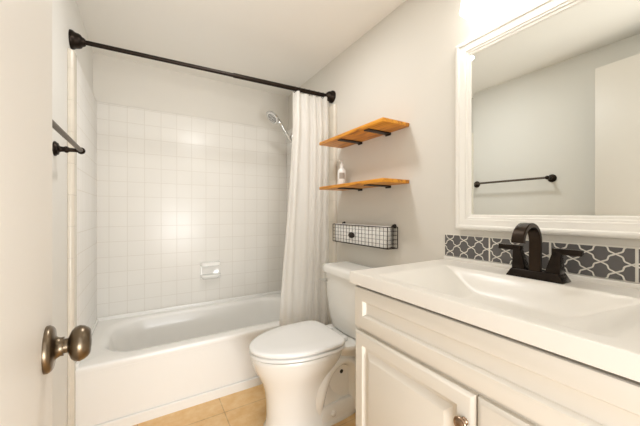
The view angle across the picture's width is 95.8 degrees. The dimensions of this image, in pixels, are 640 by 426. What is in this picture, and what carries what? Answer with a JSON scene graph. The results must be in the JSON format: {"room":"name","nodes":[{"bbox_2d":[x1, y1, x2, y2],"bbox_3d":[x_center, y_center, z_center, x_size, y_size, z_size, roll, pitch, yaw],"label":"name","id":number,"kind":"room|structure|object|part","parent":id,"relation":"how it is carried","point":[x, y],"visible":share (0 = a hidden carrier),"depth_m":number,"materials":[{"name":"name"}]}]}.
{"room":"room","nodes":[
{"label":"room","id":0,"kind":"room"},
{"bbox_2d":[52,0,92,425],"bbox_3d":[-0.954,0.002,0.864,0.100,2.264,2.905,0,0,-31],"label":"wall","id":1,"kind":"structure","parent":0,"point":[66,15],"depth_m":1.27,"materials":[{"name":"white paint"}]},
{"bbox_2d":[52,119,84,155],"bbox_3d":[-0.893,-0.260,0.956,0.100,0.061,0.651,0,0,-31],"label":"towel bar","id":2,"kind":"object","parent":1,"relation":"attached to","point":[56,148],"visible":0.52,"depth_m":1.16,"materials":[{"name":"black metal"}]},
{"bbox_3d":[-1.045,-0.260,1.209,0.100,0.061,0.061,0,0,-31],"label":"post","id":3,"kind":"part","parent":2,"relation":"part of","materials":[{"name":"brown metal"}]},
{"bbox_2d":[67,48,76,425],"bbox_3d":[-1.212,0.176,1.413,0.024,1.914,0.071,0,0,-31],"label":"trim","id":4,"kind":"structure","parent":1,"relation":"attached to","point":[71,55],"depth_m":1.39,"materials":[{"name":"beige tile"}]},
{"bbox_2d":[77,59,96,329],"bbox_3d":[-1.408,0.176,1.739,0.024,1.915,0.688,0,0,-31],"label":"wall tile","id":5,"kind":"structure","parent":1,"relation":"attached to","point":[86,101],"depth_m":1.66,"materials":[{"name":"white tile"}]},
{"bbox_2d":[93,53,287,130],"bbox_3d":[-0.987,0.002,2.481,1.512,2.264,0.100,0,0,-31],"label":"wall","id":6,"kind":"structure","parent":0,"point":[116,81],"depth_m":2.34,"materials":[{"name":"beige paint"}]},
{"bbox_2d":[97,102,286,317],"bbox_3d":[-0.955,-0.007,2.427,1.510,1.547,0.024,0,0,-31],"label":"wall tile","id":7,"kind":"structure","parent":6,"relation":"attached to","point":[176,193],"depth_m":2.32,"materials":[{"name":"white tile"}]},
{"bbox_2d":[200,260,220,279],"bbox_3d":[-0.906,0.485,2.403,0.163,0.147,0.068,0,0,-31],"label":"soap dish","id":8,"kind":"object","parent":7,"relation":"attached to","point":[208,269],"visible":1,"depth_m":2.40,"materials":[{"name":"white ceramic"}]},
{"bbox_2d":[200,273,220,279],"bbox_3d":[-0.905,0.537,2.401,0.158,0.038,0.064,0,0,-31],"label":"tray","id":9,"kind":"object","parent":8,"relation":"on","point":[204,276],"depth_m":2.39,"materials":[{"name":"white ceramic"}]},
{"bbox_2d":[76,0,405,95],"bbox_3d":[-0.264,-1.170,1.280,1.712,0.080,2.905,0,0,-31],"label":"ceiling","id":10,"kind":"structure","parent":0,"point":[287,42],"depth_m":1.80,"materials":[{"name":"white paint"}]},
{"bbox_2d":[133,384,355,425],"bbox_3d":[-0.037,1.164,0.903,1.712,0.060,3.785,0,0,-31],"label":"floor","id":11,"kind":"structure","parent":0,"point":[247,407],"depth_m":1.62,"materials":[{"name":"beige stone"}]},
{"bbox_2d":[75,290,280,425],"bbox_3d":[-0.762,0.940,2.102,1.467,0.388,0.732,0,0,-31],"label":"bathtub","id":12,"kind":"object","parent":11,"relation":"on","point":[142,366],"visible":0.72,"depth_m":1.74,"materials":[{"name":"white ceramic"}]},
{"bbox_2d":[75,293,280,375],"bbox_3d":[-0.761,0.919,2.105,1.461,0.298,0.728,0,0,-31],"label":"tub basin","id":13,"kind":"object","parent":12,"relation":"in","point":[210,338],"depth_m":1.88,"materials":[{"name":"white ceramic"}]},
{"bbox_2d":[249,261,372,425],"bbox_3d":[-0.033,0.732,1.625,0.737,0.804,0.412,0,0,-31],"label":"toilet","id":14,"kind":"object","parent":11,"relation":"on","point":[306,370],"visible":0.88,"depth_m":1.51,"materials":[{"name":"white ceramic"}]},
{"bbox_3d":[-0.140,0.688,1.556,0.484,0.030,0.378,0,0,-31],"label":"lid","id":15,"kind":"part","parent":14,"relation":"part of","materials":[{"name":"white plastic"}]},
{"bbox_3d":[-0.134,0.713,1.559,0.491,0.020,0.374,0,0,-31],"label":"seat","id":16,"kind":"part","parent":14,"relation":"part of","materials":[{"name":"white plastic"}]},
{"bbox_3d":[0.194,0.552,1.757,0.200,0.347,0.382,0,0,-31],"label":"tank","id":17,"kind":"part","parent":14,"relation":"part of","materials":[{"name":"white ceramic"}]},
{"bbox_3d":[0.189,0.355,1.754,0.222,0.051,0.404,0,0,-31],"label":"tank lid","id":18,"kind":"part","parent":14,"relation":"part of","materials":[{"name":"white ceramic"}]},
{"bbox_2d":[355,285,639,425],"bbox_3d":[0.586,0.695,0.775,0.574,0.878,0.933,0,0,-31],"label":"vanity cabinet","id":19,"kind":"object","parent":11,"relation":"on","point":[416,365],"visible":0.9,"depth_m":0.69,"materials":[{"name":"beige paint"}]},
{"bbox_3d":[0.245,0.724,0.851,0.018,0.610,0.442,0,0,-31],"label":"door","id":20,"kind":"part","parent":19,"relation":"part of","materials":[{"name":"beige paint"}]},
{"bbox_3d":[0.329,0.489,0.670,0.026,0.032,0.032,0,0,-31],"label":"knob","id":21,"kind":"part","parent":19,"relation":"part of","materials":[{"name":"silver metal"}]},
{"bbox_2d":[350,255,639,381],"bbox_3d":[0.592,0.247,0.783,0.556,0.094,0.955,0,0,-31],"label":"sink","id":22,"kind":"object","parent":19,"relation":"in","point":[590,320],"visible":0.97,"depth_m":0.78,"materials":[{"name":"white ceramic"}]},
{"bbox_2d":[498,223,583,283],"bbox_3d":[0.661,0.124,0.911,0.159,0.180,0.230,0,0,-31],"label":"faucet","id":23,"kind":"object","parent":22,"relation":"on","point":[554,272],"visible":1,"depth_m":0.91,"materials":[{"name":"brown metal"}]},
{"bbox_3d":[0.663,0.121,1.005,0.022,0.018,0.072,0,0,-31],"label":"lever","id":24,"kind":"part","parent":23,"relation":"part of","materials":[{"name":"brown metal"}]},
{"bbox_3d":[0.679,0.157,0.978,0.040,0.070,0.040,0,0,-31],"label":"handle","id":25,"kind":"part","parent":23,"relation":"part of","materials":[{"name":"brown metal"}]},
{"bbox_3d":[0.647,0.113,0.903,0.127,0.158,0.035,0,0,-31],"label":"spout","id":26,"kind":"part","parent":23,"relation":"part of","materials":[{"name":"brown metal"}]},
{"bbox_3d":[0.702,0.201,0.936,0.062,0.026,0.158,0,0,-31],"label":"plate","id":27,"kind":"part","parent":23,"relation":"part of","materials":[{"name":"brown metal"}]},
{"bbox_3d":[0.728,0.157,0.897,0.040,0.070,0.040,0,0,-31],"label":"handle","id":28,"kind":"part","parent":23,"relation":"part of","materials":[{"name":"brown metal"}]},
{"bbox_3d":[0.744,0.121,0.869,0.022,0.018,0.072,0,0,-31],"label":"lever","id":29,"kind":"part","parent":23,"relation":"part of","materials":[{"name":"brown metal"}]},
{"bbox_3d":[0.485,0.724,0.453,0.018,0.610,0.478,0,0,-31],"label":"door","id":30,"kind":"part","parent":19,"relation":"part of","materials":[{"name":"beige paint"}]},
{"bbox_2d":[288,0,639,267],"bbox_3d":[0.427,0.002,1.696,0.100,2.264,2.905,0,0,-31],"label":"wall","id":31,"kind":"structure","parent":0,"point":[403,69],"depth_m":1.53,"materials":[{"name":"beige paint"}]},
{"bbox_2d":[68,29,335,102],"bbox_3d":[-0.574,-0.858,1.796,1.518,0.094,0.091,0,0,-28],"label":"curtain rod","id":32,"kind":"object","parent":31,"relation":"attached to","point":[76,41],"visible":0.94,"depth_m":1.67,"materials":[{"name":"black metal"}]},
{"bbox_3d":[-0.573,-0.857,1.796,1.510,0.030,0.029,0,0,-28],"label":"rod","id":33,"kind":"part","parent":32,"relation":"part of","materials":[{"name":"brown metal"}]},
{"bbox_2d":[279,86,328,326],"bbox_3d":[-0.109,0.100,2.027,0.415,1.947,0.079,0,0,-31],"label":"shower curtain","id":34,"kind":"object","parent":32,"relation":"hanging from","point":[304,297],"visible":0.88,"depth_m":2.02,"materials":[{"name":"white fabric"}]},
{"bbox_2d":[287,128,292,210],"bbox_3d":[-0.125,0.176,2.490,0.024,1.915,0.725,0,0,-31],"label":"wall tile","id":35,"kind":"structure","parent":31,"relation":"attached to","point":[289,145],"depth_m":2.76,"materials":[{"name":"white tile"}]},
{"bbox_2d":[266,111,291,142],"bbox_3d":[-0.279,-0.690,2.394,0.338,0.232,0.124,0,0,-31],"label":"shower","id":36,"kind":"object","parent":35,"relation":"attached to","point":[271,116],"visible":0.73,"depth_m":2.35,"materials":[{"name":"silver metal"}]},
{"bbox_3d":[-0.306,-0.680,2.381,0.181,0.214,0.041,0,0,-31],"label":"handle","id":37,"kind":"part","parent":36,"relation":"part of","materials":[{"name":"silver metal"}]},
{"bbox_2d":[328,104,336,323],"bbox_3d":[0.088,0.176,2.136,0.024,1.914,0.099,0,0,-31],"label":"trim","id":38,"kind":"structure","parent":31,"relation":"attached to","point":[332,110],"depth_m":2.11,"materials":[{"name":"beige tile"}]},
{"bbox_2d":[319,117,408,147],"bbox_3d":[0.233,-0.453,1.737,0.187,0.033,0.612,0,0,-31],"label":"wall shelf","id":39,"kind":"object","parent":31,"relation":"attached to","point":[381,126],"visible":1,"depth_m":1.64,"materials":[{"name":"orange wood"}]},
{"bbox_2d":[319,178,408,190],"bbox_3d":[0.233,-0.152,1.737,0.187,0.033,0.612,0,0,-31],"label":"wall shelf","id":40,"kind":"object","parent":31,"relation":"attached to","point":[380,182],"visible":1,"depth_m":1.61,"materials":[{"name":"orange wood"}]},
{"bbox_2d":[338,160,345,183],"bbox_3d":[0.146,-0.260,1.944,0.056,0.182,0.056,0,0,-14],"label":"pump bottle","id":41,"kind":"object","parent":40,"relation":"on","point":[341,172],"visible":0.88,"depth_m":1.92,"materials":[{"name":"white plastic"}]},
{"bbox_2d":[333,222,397,249],"bbox_3d":[0.259,0.135,1.799,0.081,0.135,0.534,0,0,-31],"label":"wire basket","id":42,"kind":"object","parent":31,"relation":"attached to","point":[376,236],"visible":1,"depth_m":1.71,"materials":[{"name":"black"}]},
{"bbox_2d":[460,0,492,20],"bbox_3d":[0.729,-0.895,0.964,0.135,0.232,0.500,0,0,-31],"label":"vanity light","id":43,"kind":"object","parent":31,"relation":"attached to","point":[471,10],"visible":1,"depth_m":1.14,"materials":[{"name":"white glass"}]},
{"bbox_2d":[445,234,639,282],"bbox_3d":[0.825,0.149,0.926,0.009,0.099,0.954,0,0,-31],"label":"tile backsplash","id":44,"kind":"structure","parent":31,"relation":"attached to","point":[622,263],"depth_m":0.93,"materials":[{"name":"grey tile"}]},
{"bbox_2d":[456,0,639,238],"bbox_3d":[0.773,-0.326,0.991,0.032,0.804,0.664,0,0,-31],"label":"wall mirror","id":45,"kind":"object","parent":31,"relation":"attached to","point":[548,95],"visible":1,"depth_m":0.98,"materials":[{"name":"white mirror"}]},
{"bbox_3d":[0.459,0.002,0.078,1.512,2.264,0.100,0,0,-31],"label":"wall","id":46,"kind":"structure","parent":0,"visible":0},
{"bbox_2d":[0,0,91,425],"bbox_3d":[-0.262,0.095,0.187,0.158,2.054,0.786,0,0,-36],"label":"door","id":47,"kind":"structure","parent":46,"relation":"in","point":[30,346],"depth_m":0.36,"materials":[{"name":"beige paint"}]},
{"bbox_3d":[-0.408,0.221,0.487,0.038,0.058,0.057,0,0,-31],"label":"knob","id":48,"kind":"part","parent":47,"relation":"part of","materials":[{"name":"gold metal"}]}
]}

